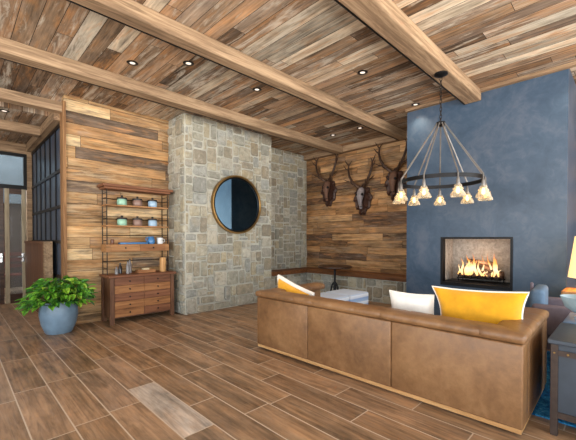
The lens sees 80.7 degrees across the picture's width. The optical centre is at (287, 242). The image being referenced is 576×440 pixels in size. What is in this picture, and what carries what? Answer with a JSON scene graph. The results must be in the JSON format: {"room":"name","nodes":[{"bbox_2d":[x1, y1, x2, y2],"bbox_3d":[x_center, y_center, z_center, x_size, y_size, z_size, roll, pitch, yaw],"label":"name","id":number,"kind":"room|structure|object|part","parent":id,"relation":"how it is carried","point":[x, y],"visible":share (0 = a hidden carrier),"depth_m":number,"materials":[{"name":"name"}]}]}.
{"room":"living room","nodes":[
{"label":"living room","id":0,"kind":"room"},
{"bbox_2d":[0,155,22,203],"bbox_3d":[-8.424,-1.655,7.538,5.100,1.300,0.200,-1,1,-45],"label":"wall","id":1,"kind":"structure","parent":0,"point":[11,167],"depth_m":8.72,"materials":[{"name":"grey paint"}]},
{"bbox_2d":[4,203,26,287],"bbox_3d":[-7.606,-0.544,6.730,5.100,3.500,2.720,-1,1,-45],"label":"wall","id":2,"kind":"structure","parent":0,"point":[15,223],"depth_m":8.93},
{"bbox_2d":[0,140,32,240],"bbox_3d":[-6.022,-0.466,4.710,4.500,3.400,2.380,-1,1,-45],"label":"wall","id":3,"kind":"structure","parent":0,"point":[6,146],"depth_m":6.92,"materials":[{"name":"brown wood"}]},
{"bbox_2d":[0,188,4,303],"bbox_3d":[-5.756,0.070,6.476,0.515,2.280,0.121,-1,1,-45],"label":"door","id":4,"kind":"structure","parent":3,"relation":"in","point":[2,281],"depth_m":6.64,"materials":[{"name":"brown wood"}]},
{"bbox_2d":[0,151,26,189],"bbox_3d":[-5.660,-1.432,6.607,0.905,0.720,0.080,-1,1,-45],"label":"window","id":5,"kind":"structure","parent":3,"relation":"in","point":[24,156],"depth_m":6.83,"materials":[{"name":"grey glass"}]},
{"bbox_2d":[4,188,25,303],"bbox_3d":[-5.444,0.065,6.785,0.335,2.280,0.121,-1,1,-45],"label":"door","id":6,"kind":"structure","parent":3,"relation":"in","point":[9,298],"depth_m":6.73,"materials":[{"name":"brown wood"}]},
{"bbox_3d":[-5.469,1.115,6.825,0.195,0.180,0.050,-1,1,-45],"label":"rail","id":7,"kind":"part","parent":6,"relation":"part of","materials":[{"name":"brown wood"}]},
{"bbox_2d":[0,119,40,137],"bbox_3d":[-5.794,-1.886,4.332,4.320,0.150,0.150,-1,1,-45],"label":"beam","id":8,"kind":"structure","parent":3,"relation":"attached to","point":[5,125],"depth_m":5.60,"materials":[{"name":"brown wood"}]},
{"bbox_2d":[26,112,59,151],"bbox_3d":[-4.356,-1.909,5.978,0.100,0.150,2.660,-1,1,-45],"label":"trim","id":9,"kind":"structure","parent":3,"relation":"attached to","point":[53,119],"depth_m":5.57,"materials":[{"name":"brown wood"}]},
{"bbox_2d":[0,101,50,143],"bbox_3d":[-6.016,-2.124,4.602,4.390,0.320,2.250,-1,1,-45],"label":"ceiling","id":10,"kind":"structure","parent":0,"point":[21,114],"depth_m":5.34,"materials":[{"name":"brown wood"}]},
{"bbox_2d":[24,241,52,312],"bbox_3d":[-4.557,0.592,6.152,0.110,1.245,2.140,-1,1,-45],"label":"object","id":11,"kind":"structure","parent":0,"point":[38,254],"depth_m":5.88,"materials":[{"name":"brown wood"}]},
{"bbox_2d":[31,123,60,283],"bbox_3d":[-4.315,-0.309,6.040,0.037,3.050,2.642,-1,1,-45],"label":"window","id":12,"kind":"structure","parent":11,"relation":"in","point":[46,210],"depth_m":5.83,"materials":[{"name":"glass"},{"name":"black steel"}]},
{"bbox_3d":[-3.846,0.602,5.435,0.108,1.245,0.120,-1,1,-45],"label":"post","id":13,"kind":"part","parent":11,"relation":"part of","materials":[{"name":"brown wood"}]},
{"bbox_2d":[62,95,168,324],"bbox_3d":[-2.759,-0.478,5.604,1.610,3.400,0.150,-1,1,-45],"label":"wall","id":14,"kind":"structure","parent":0,"point":[105,143],"depth_m":5.37,"materials":[{"name":"brown wood"}]},
{"bbox_2d":[60,100,66,282],"bbox_3d":[-3.327,-0.420,5.027,0.040,3.300,0.190,-1,1,-45],"label":"trim","id":15,"kind":"structure","parent":14,"relation":"attached to","point":[63,189],"depth_m":4.96,"materials":[{"name":"brown wood"}]},
{"bbox_2d":[167,113,271,314],"bbox_3d":[-1.286,-0.493,6.631,2.027,3.400,0.769,-1,1,-45],"label":"wall pillar","id":16,"kind":"structure","parent":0,"point":[216,268],"depth_m":6.04,"materials":[{"name":"stone"}]},
{"bbox_2d":[211,175,260,233],"bbox_3d":[-0.955,-0.714,6.380,1.100,1.100,0.082,-1,1,-43],"label":"round mirror","id":17,"kind":"object","parent":16,"relation":"attached to","point":[235,201],"visible":1,"depth_m":6.35,"materials":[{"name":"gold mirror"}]},
{"bbox_2d":[0,0,575,154],"bbox_3d":[0.045,-2.197,2.621,10.200,0.120,9.100,-1,1,-45],"label":"ceiling","id":18,"kind":"structure","parent":0,"point":[320,44],"depth_m":3.84,"materials":[{"name":"brown wood"}]},
{"bbox_2d":[126,60,137,65],"bbox_3d":[-1.867,-2.156,4.068,0.132,0.004,0.132,-1,1,-45],"label":"recessed light","id":19,"kind":"object","parent":18,"relation":"in","point":[130,62],"visible":1,"depth_m":4.05,"materials":[{"name":"black metal"}]},
{"bbox_2d":[183,60,193,65],"bbox_3d":[-1.196,-2.156,4.076,0.132,0.004,0.132,-1,1,-45],"label":"recessed light","id":20,"kind":"object","parent":18,"relation":"in","point":[187,63],"visible":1,"depth_m":4.07,"materials":[{"name":"black metal"}]},
{"bbox_2d":[252,87,261,91],"bbox_3d":[-0.439,-2.166,4.794,0.132,0.004,0.132,-1,1,-45],"label":"recessed light","id":21,"kind":"object","parent":18,"relation":"in","point":[256,89],"visible":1,"depth_m":4.79,"materials":[{"name":"black metal"}]},
{"bbox_2d":[357,70,367,74],"bbox_3d":[0.946,-2.159,4.302,0.132,0.004,0.132,-1,1,-45],"label":"recessed light","id":22,"kind":"object","parent":18,"relation":"in","point":[361,72],"visible":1,"depth_m":4.30,"materials":[{"name":"black metal"}]},
{"bbox_2d":[0,287,575,439],"bbox_3d":[-2.281,1.290,5.012,10.200,0.120,15.700,-1,1,-45],"label":"floor","id":23,"kind":"structure","parent":0,"point":[206,375],"depth_m":2.87,"materials":[{"name":"brown wood"}]},
{"bbox_2d":[4,252,21,276],"bbox_3d":[-6.549,0.700,7.882,0.800,0.980,0.400,-1,1,-45],"label":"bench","id":24,"kind":"object","parent":23,"relation":"on","point":[11,253],"visible":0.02,"depth_m":8.10,"materials":[{"name":"brown wood"}]},
{"bbox_3d":[-6.549,0.750,7.883,0.800,0.040,0.400,-1,1,-45],"label":"seat","id":25,"kind":"part","parent":24,"relation":"part of","materials":[{"name":"brown wood"}]},
{"bbox_2d":[14,275,97,334],"bbox_3d":[-3.095,0.850,4.593,0.970,0.771,0.799,-1,1,-45],"label":"potted plant","id":26,"kind":"object","parent":23,"relation":"on","point":[58,314],"visible":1,"depth_m":4.50,"materials":[{"name":"green plant"}]},
{"bbox_3d":[-3.166,1.017,4.686,0.456,0.435,0.456,-1,1,-45],"label":"pot","id":27,"kind":"part","parent":26,"relation":"part of","materials":[{"name":"blue ceramic"}]},
{"bbox_3d":[-3.075,0.678,4.613,0.750,0.359,0.569,-1,1,-45],"label":"stem","id":28,"kind":"part","parent":26,"relation":"part of","materials":[{"name":"green plant"}]},
{"bbox_2d":[97,183,175,325],"bbox_3d":[-2.422,0.161,5.507,1.100,2.125,0.465,-1,1,-45],"label":"hutch","id":29,"kind":"object","parent":23,"relation":"on","point":[123,295],"visible":0.96,"depth_m":5.34,"materials":[{"name":"brown wood"}]},
{"bbox_3d":[-2.902,-0.167,5.305,0.012,1.315,0.012,-1,1,-45],"label":"post","id":30,"kind":"part","parent":29,"relation":"part of","materials":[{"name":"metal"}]},
{"bbox_3d":[-2.888,0.876,5.319,0.060,0.700,0.060,-1,1,-45],"label":"leg","id":31,"kind":"part","parent":29,"relation":"part of","materials":[{"name":"brown wood"}]},
{"bbox_3d":[-2.754,-0.165,5.156,0.012,1.315,0.012,-1,1,-45],"label":"post","id":32,"kind":"part","parent":29,"relation":"part of","materials":[{"name":"metal"}]},
{"bbox_3d":[-2.627,0.879,5.057,0.060,0.700,0.060,-1,1,-45],"label":"leg","id":33,"kind":"part","parent":29,"relation":"part of","materials":[{"name":"brown wood"}]},
{"bbox_2d":[118,263,121,273],"bbox_3d":[-2.668,0.405,5.389,0.056,0.170,0.056,-1,1,-45],"label":"bottle","id":34,"kind":"object","parent":29,"relation":"on","point":[119,266],"visible":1,"depth_m":5.37,"materials":[{"name":"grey glass"}]},
{"bbox_2d":[116,195,126,204],"bbox_3d":[-2.640,-0.672,5.388,0.158,0.160,0.158,-1,1,-45],"label":"jar","id":35,"kind":"object","parent":29,"relation":"on","point":[121,200],"visible":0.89,"depth_m":5.33,"materials":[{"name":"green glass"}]},
{"bbox_2d":[117,215,126,225],"bbox_3d":[-2.640,-0.352,5.393,0.158,0.160,0.158,-1,1,-45],"label":"jar","id":36,"kind":"object","parent":29,"relation":"on","point":[121,220],"visible":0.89,"depth_m":5.33,"materials":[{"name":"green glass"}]},
{"bbox_3d":[-2.555,0.083,5.328,0.420,0.101,0.010,-1,1,-45],"label":"drawer","id":37,"kind":"part","parent":29,"relation":"part of","materials":[{"name":"brown wood"}]},
{"bbox_2d":[126,261,129,273],"bbox_3d":[-2.541,0.390,5.375,0.052,0.200,0.052,-1,1,-45],"label":"bottle","id":38,"kind":"object","parent":29,"relation":"on","point":[127,265],"visible":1,"depth_m":5.36,"materials":[{"name":"grey glass"}]},
{"bbox_3d":[-2.441,0.590,5.222,0.432,0.115,0.022,-1,1,-45],"label":"drawer","id":39,"kind":"part","parent":29,"relation":"part of","materials":[{"name":"brown wood"}]},
{"bbox_3d":[-2.441,1.066,5.228,0.432,0.115,0.022,-1,1,-45],"label":"drawer","id":40,"kind":"part","parent":29,"relation":"part of","materials":[{"name":"brown wood"}]},
{"bbox_3d":[-2.441,0.947,5.227,0.432,0.115,0.022,-1,1,-45],"label":"drawer","id":41,"kind":"part","parent":29,"relation":"part of","materials":[{"name":"brown wood"}]},
{"bbox_3d":[-2.441,0.828,5.225,0.432,0.115,0.022,-1,1,-45],"label":"drawer","id":42,"kind":"part","parent":29,"relation":"part of","materials":[{"name":"brown wood"}]},
{"bbox_3d":[-2.441,0.709,5.223,0.432,0.115,0.022,-1,1,-45],"label":"drawer","id":43,"kind":"part","parent":29,"relation":"part of","materials":[{"name":"brown wood"}]},
{"bbox_2d":[128,259,131,272],"bbox_3d":[-2.555,0.374,5.474,0.060,0.230,0.060,-1,1,-45],"label":"bottle","id":44,"kind":"object","parent":29,"relation":"on","point":[129,263],"visible":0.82,"depth_m":5.46,"materials":[{"name":"grey glass"}]},
{"bbox_2d":[118,242,147,243],"bbox_3d":[-2.519,0.008,5.518,0.440,0.030,0.120,-1,1,-45],"label":"tray","id":45,"kind":"object","parent":29,"relation":"on","point":[118,242],"visible":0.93,"depth_m":5.46,"materials":[{"name":"blue ceramic"}]},
{"bbox_3d":[-2.489,-0.188,5.570,0.972,1.170,0.216,-1,1,-45],"label":"rail","id":46,"kind":"part","parent":29,"relation":"part of","materials":[{"name":"metal"}]},
{"bbox_2d":[101,244,168,251],"bbox_3d":[-2.486,0.080,5.570,1.000,0.115,0.235,-1,1,-45],"label":"shelf","id":47,"kind":"object","parent":29,"relation":"attached to","point":[104,247],"depth_m":5.41,"materials":[{"name":"brown wood"}]},
{"bbox_2d":[102,225,167,227],"bbox_3d":[-2.487,-0.264,5.567,0.976,0.022,0.230,-1,1,-45],"label":"shelf","id":48,"kind":"object","parent":29,"relation":"attached to","point":[106,226],"depth_m":5.49,"materials":[{"name":"brown wood"}]},
{"bbox_2d":[102,204,167,209],"bbox_3d":[-2.487,-0.584,5.562,0.976,0.022,0.230,-1,1,-45],"label":"shelf","id":49,"kind":"object","parent":29,"relation":"attached to","point":[106,205],"depth_m":5.50,"materials":[{"name":"brown wood"}]},
{"bbox_3d":[-2.475,-0.865,5.546,1.100,0.075,0.315,-1,1,-45],"label":"crown","id":50,"kind":"part","parent":29,"relation":"part of","materials":[{"name":"brown wood"}]},
{"bbox_2d":[132,216,142,225],"bbox_3d":[-2.470,-0.355,5.562,0.158,0.160,0.158,-1,1,-45],"label":"jar","id":51,"kind":"object","parent":29,"relation":"on","point":[137,221],"visible":0.97,"depth_m":5.50,"materials":[{"name":"ceramic"}]},
{"bbox_2d":[132,197,142,205],"bbox_3d":[-2.470,-0.675,5.558,0.158,0.160,0.158,-1,1,-45],"label":"jar","id":52,"kind":"object","parent":29,"relation":"on","point":[136,201],"visible":0.9,"depth_m":5.50,"materials":[{"name":"ceramic"}]},
{"bbox_2d":[99,270,175,278],"bbox_3d":[-2.417,0.506,5.510,1.055,0.035,0.455,-1,1,-45],"label":"countertop","id":53,"kind":"structure","parent":29,"relation":"on","point":[157,272],"depth_m":5.30,"materials":[{"name":"brown wood"}]},
{"bbox_2d":[135,269,154,272],"bbox_3d":[-2.342,0.462,5.573,0.280,0.050,0.120,-1,1,-45],"label":"tray","id":54,"kind":"object","parent":29,"relation":"on","point":[138,270],"visible":0.97,"depth_m":5.52,"materials":[{"name":"brown wood"}]},
{"bbox_2d":[145,237,154,243],"bbox_3d":[-2.311,-0.042,5.716,0.124,0.125,0.141,0,1,8],"label":"pitcher","id":55,"kind":"object","parent":29,"relation":"on","point":[151,240],"visible":0.99,"depth_m":5.68,"materials":[{"name":"blue ceramic"}]},
{"bbox_2d":[148,217,156,225],"bbox_3d":[-2.292,-0.357,5.738,0.158,0.160,0.158,-1,1,-45],"label":"jar","id":56,"kind":"object","parent":29,"relation":"on","point":[151,222],"visible":0.9,"depth_m":5.68,"materials":[{"name":"blue ceramic"}]},
{"bbox_2d":[148,198,156,206],"bbox_3d":[-2.292,-0.677,5.734,0.158,0.160,0.158,-1,1,-45],"label":"jar","id":57,"kind":"object","parent":29,"relation":"on","point":[151,203],"visible":0.88,"depth_m":5.68,"materials":[{"name":"blue ceramic"}]},
{"bbox_3d":[-2.243,0.079,5.638,0.420,0.101,0.010,-1,1,-45],"label":"drawer","id":58,"kind":"part","parent":29,"relation":"part of","materials":[{"name":"brown wood"}]},
{"bbox_3d":[-2.131,1.061,5.537,0.432,0.115,0.022,-1,1,-45],"label":"drawer","id":59,"kind":"part","parent":29,"relation":"part of","materials":[{"name":"brown wood"}]},
{"bbox_3d":[-2.131,0.942,5.535,0.432,0.115,0.022,-1,1,-45],"label":"drawer","id":60,"kind":"part","parent":29,"relation":"part of","materials":[{"name":"brown wood"}]},
{"bbox_3d":[-2.131,0.823,5.533,0.432,0.115,0.022,-1,1,-45],"label":"drawer","id":61,"kind":"part","parent":29,"relation":"part of","materials":[{"name":"brown wood"}]},
{"bbox_3d":[-2.131,0.704,5.532,0.432,0.115,0.022,-1,1,-45],"label":"drawer","id":62,"kind":"part","parent":29,"relation":"part of","materials":[{"name":"brown wood"}]},
{"bbox_3d":[-2.131,0.585,5.530,0.432,0.115,0.022,-1,1,-45],"label":"drawer","id":63,"kind":"part","parent":29,"relation":"part of","materials":[{"name":"brown wood"}]},
{"bbox_2d":[157,238,164,243],"bbox_3d":[-2.189,-0.034,5.823,0.123,0.105,0.100,0,1,-12],"label":"mug","id":64,"kind":"object","parent":29,"relation":"on","point":[159,240],"visible":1,"depth_m":5.78,"materials":[{"name":"white ceramic"}]},
{"bbox_3d":[-2.221,-0.176,5.981,0.012,1.315,0.012,-1,1,-45],"label":"post","id":65,"kind":"part","parent":29,"relation":"part of","materials":[{"name":"metal"}]},
{"bbox_2d":[160,257,165,271],"bbox_3d":[-2.123,0.367,5.748,0.100,0.235,0.099,-1,1,-45],"label":"wooden vase","id":66,"kind":"object","parent":29,"relation":"on","point":[162,259],"visible":0.98,"depth_m":5.71,"materials":[{"name":"beige wood"}]},
{"bbox_3d":[-2.073,-0.174,5.832,0.012,1.315,0.012,-1,1,-45],"label":"post","id":67,"kind":"part","parent":29,"relation":"part of","materials":[{"name":"metal"}]},
{"bbox_3d":[-1.960,0.870,5.719,0.060,0.700,0.060,-1,1,-45],"label":"leg","id":68,"kind":"part","parent":29,"relation":"part of","materials":[{"name":"brown wood"}]},
{"bbox_2d":[320,292,348,300],"bbox_3d":[0.562,1.005,5.012,0.500,0.450,0.500,-1,1,-45],"label":"ottoman","id":69,"kind":"object","parent":23,"relation":"on","point":[323,294],"visible":0.12,"depth_m":4.95,"materials":[{"name":"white fabric"}]},
{"bbox_2d":[318,264,351,290],"bbox_3d":[0.994,0.843,7.200,0.720,0.710,0.720,-1,1,-45],"label":"pedestal table","id":70,"kind":"object","parent":23,"relation":"on","point":[334,284],"visible":0.77,"depth_m":7.15,"materials":[{"name":"brown wood"}]},
{"bbox_3d":[0.994,0.807,7.200,0.140,0.545,0.140,-1,1,-45],"label":"post","id":71,"kind":"part","parent":70,"relation":"part of","materials":[{"name":"black metal"}]},
{"bbox_2d":[271,267,405,303],"bbox_3d":[1.044,0.922,6.987,1.688,0.560,3.215,-1,1,-45],"label":"bench","id":72,"kind":"object","parent":23,"relation":"on","point":[377,285],"visible":0.6,"depth_m":7.29,"materials":[{"name":"wood"},{"name":"rough stone"}]},
{"bbox_3d":[1.044,0.688,6.983,1.688,0.090,3.215,-1,1,-45],"label":"seat","id":73,"kind":"part","parent":72,"relation":"part of","materials":[{"name":"brown wood"}]},
{"bbox_2d":[326,289,367,303],"bbox_3d":[0.934,1.000,5.382,0.500,0.450,0.500,-1,1,-45],"label":"ottoman","id":74,"kind":"object","parent":23,"relation":"on","point":[357,296],"visible":0.2,"depth_m":5.26,"materials":[{"name":"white fabric"}]},
{"bbox_2d":[255,282,548,434],"bbox_3d":[0.931,0.909,3.469,2.654,0.686,1.052,1,1,44],"label":"sofa","id":75,"kind":"object","parent":23,"relation":"on","point":[489,373],"visible":0.88,"depth_m":2.68,"materials":[{"name":"beige leather"}]},
{"bbox_2d":[277,275,313,295],"bbox_3d":[0.074,0.667,4.114,0.207,0.524,0.718,-1,1,-40],"label":"cushion","id":76,"kind":"object","parent":75,"relation":"on","point":[283,283],"visible":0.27,"depth_m":4.06,"materials":[{"name":"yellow fabric"}]},
{"bbox_3d":[0.110,0.911,4.403,0.150,0.555,0.818,1,1,44],"label":"arm panel","id":77,"kind":"part","parent":75,"relation":"part of","materials":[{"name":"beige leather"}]},
{"bbox_3d":[0.928,0.609,3.461,2.654,0.086,1.042,1,1,44],"label":"padded rail","id":78,"kind":"part","parent":75,"relation":"part of","materials":[{"name":"beige leather"}]},
{"bbox_2d":[389,290,434,314],"bbox_3d":[1.163,0.646,3.178,0.432,0.376,0.176,1,1,42],"label":"cushion","id":79,"kind":"object","parent":75,"relation":"on","point":[424,303],"visible":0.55,"depth_m":3.10,"materials":[{"name":"white fabric"}]},
{"bbox_2d":[432,286,529,323],"bbox_3d":[1.563,0.597,2.779,0.737,0.478,0.204,1,1,43],"label":"cushion","id":80,"kind":"object","parent":75,"relation":"on","point":[493,307],"visible":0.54,"depth_m":2.69,"materials":[{"name":"yellow fabric"}]},
{"bbox_3d":[1.888,0.935,2.674,0.150,0.555,0.818,1,1,44],"label":"arm panel","id":81,"kind":"part","parent":75,"relation":"part of","materials":[{"name":"beige leather"}]},
{"bbox_2d":[532,351,575,427],"bbox_3d":[2.042,1.245,3.525,1.800,0.012,3.300,-1,1,-45],"label":"rug","id":82,"kind":"object","parent":23,"relation":"on","point":[542,408],"visible":0.02,"depth_m":2.62,"materials":[{"name":"blue carpet"}]},
{"bbox_2d":[530,282,575,349],"bbox_3d":[2.997,0.840,3.441,0.882,0.800,0.660,1,1,41],"label":"armchair","id":83,"kind":"object","parent":82,"relation":"on","point":[539,298],"visible":0.44,"depth_m":3.44,"materials":[{"name":"fabric"}]},
{"bbox_3d":[2.727,0.776,3.676,0.120,0.600,0.560,1,1,41],"label":"backrest","id":84,"kind":"part","parent":83,"relation":"part of","materials":[{"name":"blue fabric"}]},
{"bbox_3d":[3.050,0.950,3.396,0.740,0.260,0.560,1,1,41],"label":"seat","id":85,"kind":"part","parent":83,"relation":"part of","materials":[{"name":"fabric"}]},
{"bbox_3d":[2.792,0.782,3.227,0.770,0.320,0.070,1,1,41],"label":"arm","id":86,"kind":"part","parent":83,"relation":"part of","materials":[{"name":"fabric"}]},
{"bbox_3d":[3.180,0.776,3.671,0.770,0.320,0.070,1,1,41],"label":"arm","id":87,"kind":"part","parent":83,"relation":"part of","materials":[{"name":"fabric"}]},
{"bbox_2d":[547,322,575,435],"bbox_3d":[2.157,0.951,2.240,0.630,0.635,0.630,-1,1,-45],"label":"table","id":88,"kind":"object","parent":23,"relation":"on","point":[562,340],"visible":1,"depth_m":2.21,"materials":[{"name":"wood"}]},
{"bbox_3d":[1.761,0.959,2.242,0.040,0.620,0.040,-1,1,-45],"label":"leg","id":89,"kind":"part","parent":88,"relation":"part of","materials":[{"name":"wood"}]},
{"bbox_3d":[2.157,1.129,2.243,0.594,0.040,0.594,-1,1,-45],"label":"rail","id":90,"kind":"part","parent":88,"relation":"part of","materials":[{"name":"wood"}]},
{"bbox_3d":[2.157,0.721,2.237,0.594,0.035,0.594,-1,1,-45],"label":"rail","id":91,"kind":"part","parent":88,"relation":"part of","materials":[{"name":"wood"}]},
{"bbox_2d":[563,312,575,323],"bbox_3d":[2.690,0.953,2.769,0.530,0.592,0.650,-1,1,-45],"label":"book","id":92,"kind":"object","parent":88,"relation":"on","point":[570,319],"visible":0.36,"depth_m":2.89,"materials":[{"name":"white paper"}]},
{"bbox_2d":[560,294,575,318],"bbox_3d":[2.520,0.560,2.905,0.300,0.190,0.300,-1,1,-45],"label":"bowl","id":93,"kind":"object","parent":92,"relation":"on","point":[564,301],"visible":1,"depth_m":2.92,"materials":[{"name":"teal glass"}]},
{"bbox_2d":[561,287,575,298],"bbox_3d":[3.548,0.898,3.692,0.440,0.700,0.860,-1,1,-45],"label":"console table","id":94,"kind":"object","parent":23,"relation":"on","point":[569,292],"visible":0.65,"depth_m":3.82,"materials":[{"name":"metal"}]},
{"bbox_2d":[568,236,575,277],"bbox_3d":[3.422,0.237,3.810,0.430,0.620,0.430,-1,1,-45],"label":"table lamp","id":95,"kind":"object","parent":94,"relation":"on","point":[572,268],"visible":1,"depth_m":3.85,"materials":[{"name":"fabric"}]},
{"bbox_2d":[271,147,306,269],"bbox_3d":[-0.159,-0.514,8.172,1.900,3.400,0.169,-1,1,-45],"label":"wall","id":96,"kind":"structure","parent":0,"point":[288,169],"depth_m":8.24,"materials":[{"name":"stone"}]},
{"bbox_2d":[306,140,406,274],"bbox_3d":[3.372,-0.483,5.929,0.150,3.400,8.070,-1,1,-45],"label":"wall","id":97,"kind":"structure","parent":0,"point":[376,240],"depth_m":7.62,"materials":[{"name":"brown wood"}]},
{"bbox_2d":[0,36,342,153],"bbox_3d":[-2.207,-2.084,4.436,9.560,0.157,0.197,-1,1,-45],"label":"ceiling beam","id":98,"kind":"structure","parent":97,"relation":"attached to","point":[10,50],"depth_m":4.57,"materials":[{"name":"brown wood"}]},
{"bbox_2d":[66,0,405,140],"bbox_3d":[-1.122,-2.068,3.344,9.560,0.157,0.167,-1,1,-45],"label":"ceiling beam","id":99,"kind":"structure","parent":97,"relation":"attached to","point":[132,14],"depth_m":3.67,"materials":[{"name":"brown wood"}]},
{"bbox_2d":[312,154,338,206],"bbox_3d":[0.907,-1.501,8.097,0.273,1.267,0.822,-1,1,-45],"label":"antler mount","id":100,"kind":"object","parent":97,"relation":"attached to","point":[329,190],"visible":0.99,"depth_m":8.08,"materials":[{"name":"brown wood"}]},
{"bbox_2d":[303,131,406,160],"bbox_3d":[1.578,-2.140,7.507,0.140,0.130,3.270,-1,1,-45],"label":"trim","id":101,"kind":"structure","parent":97,"relation":"attached to","point":[370,143],"depth_m":7.46,"materials":[{"name":"brown wood"}]},
{"bbox_2d":[343,154,375,214],"bbox_3d":[1.577,-1.242,7.426,0.273,1.267,0.822,-1,1,-45],"label":"antler mount","id":102,"kind":"object","parent":97,"relation":"attached to","point":[363,197],"visible":1,"depth_m":7.42,"materials":[{"name":"brown wood"}]},
{"bbox_2d":[374,139,406,200],"bbox_3d":[2.119,-1.484,6.876,0.273,1.267,0.822,-1,1,-45],"label":"antler mount","id":103,"kind":"object","parent":97,"relation":"attached to","point":[394,176],"visible":0.87,"depth_m":6.88,"materials":[{"name":"brown wood"}]},
{"bbox_2d":[406,68,575,314],"bbox_3d":[3.098,-0.474,5.283,1.150,3.400,2.060,-1,1,-45],"label":"wall","id":104,"kind":"structure","parent":0,"point":[521,135],"depth_m":4.61,"materials":[{"name":"blue paint"}]},
{"bbox_2d":[334,0,480,104],"bbox_3d":[-0.374,-2.048,1.867,8.540,0.157,0.227,-1,1,-45],"label":"ceiling beam","id":105,"kind":"structure","parent":104,"relation":"attached to","point":[384,18],"depth_m":3.41,"materials":[{"name":"brown wood"}]},
{"bbox_2d":[393,70,492,204],"bbox_3d":[1.819,-1.246,4.010,1.108,1.510,1.094,-1,1,-36],"label":"chandelier","id":106,"kind":"object","parent":105,"relation":"hanging from","point":[440,74],"visible":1,"depth_m":3.97,"materials":[{"name":"black metal"}]},
{"bbox_2d":[422,174,425,187],"bbox_3d":[1.475,-0.666,3.678,0.038,0.150,0.037,-1,1,-45],"label":"socket","id":107,"kind":"object","parent":106,"relation":"attached to","point":[424,175],"depth_m":3.67,"materials":[{"name":"grey metal"}]},
{"bbox_3d":[1.810,-1.691,4.015,0.025,0.554,0.025,0,1,0],"label":"chain","id":108,"kind":"part","parent":106,"relation":"part of","materials":[{"name":"metal"}]},
{"bbox_2d":[456,172,459,186],"bbox_3d":[1.779,-0.665,3.545,0.038,0.150,0.037,-1,1,-45],"label":"socket","id":109,"kind":"object","parent":106,"relation":"attached to","point":[457,173],"depth_m":3.54,"materials":[{"name":"grey metal"}]},
{"bbox_2d":[481,174,484,187],"bbox_3d":[2.098,-0.666,3.639,0.038,0.150,0.037,-1,1,-45],"label":"socket","id":110,"kind":"object","parent":106,"relation":"attached to","point":[482,175],"depth_m":3.63,"materials":[{"name":"grey metal"}]},
{"bbox_2d":[440,237,512,290],"bbox_3d":[2.854,0.280,5.055,0.492,0.730,0.945,-1,1,-45],"label":"fireplace","id":111,"kind":"object","parent":104,"relation":"in","point":[454,250],"depth_m":5.18,"materials":[{"name":"black metal"}]},
{"bbox_2d":[445,278,509,285],"bbox_3d":[2.887,0.613,5.092,0.360,0.058,0.905,-1,1,-45],"label":"tray","id":112,"kind":"object","parent":111,"relation":"on","point":[476,281],"depth_m":5.10,"materials":[{"name":"black metal"}]},
{"bbox_3d":[2.896,0.533,5.096,0.273,0.103,0.600,-1,1,-45],"label":"fire grate","id":113,"kind":"part","parent":111,"relation":"part of","materials":[{"name":"black metal"}]},
{"bbox_2d":[458,271,503,278],"bbox_3d":[2.863,0.468,5.052,0.111,0.107,0.588,-1,1,-40],"label":"log","id":114,"kind":"object","parent":111,"relation":"on","point":[488,274],"visible":0.66,"depth_m":4.97,"materials":[{"name":"brown wood"}]},
{"bbox_2d":[458,258,500,276],"bbox_3d":[2.836,0.321,5.056,0.215,0.348,0.576,-1,1,-45],"label":"fire","id":115,"kind":"object","parent":114,"relation":"on","point":[468,270],"visible":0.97,"depth_m":5.05,"materials":[{"name":"yellow"}]},
{"bbox_2d":[482,265,493,273],"bbox_3d":[2.968,0.378,5.008,0.089,0.133,0.308,0,1,8],"label":"log","id":116,"kind":"object","parent":114,"relation":"on","point":[486,267],"visible":0.74,"depth_m":4.96,"materials":[{"name":"brown wood"}]},
{"bbox_2d":[467,258,492,266],"bbox_3d":[2.902,0.296,5.126,0.074,0.099,0.392,0,1,-26],"label":"log","id":117,"kind":"object","parent":116,"relation":"on","point":[470,260],"visible":0.76,"depth_m":5.07,"materials":[{"name":"brown wood"}]},
{"bbox_2d":[405,61,575,112],"bbox_3d":[3.630,-2.134,3.858,0.070,0.040,4.800,-1,1,-45],"label":"trim","id":118,"kind":"structure","parent":104,"relation":"attached to","point":[572,64],"depth_m":4.51,"materials":[{"name":"brown wood"}]},
{"bbox_3d":[-4.438,-0.397,-0.185,0.150,3.400,11.400,-1,1,-45],"label":"wall","id":119,"kind":"structure","parent":0,"visible":0},
{"bbox_2d":[0,87,61,113],"bbox_3d":[-4.897,-1.961,3.460,4.365,0.135,0.150,-1,1,-45],"label":"beam","id":120,"kind":"structure","parent":119,"relation":"attached to","point":[6,95],"depth_m":4.69,"materials":[{"name":"brown wood"}]}
]}

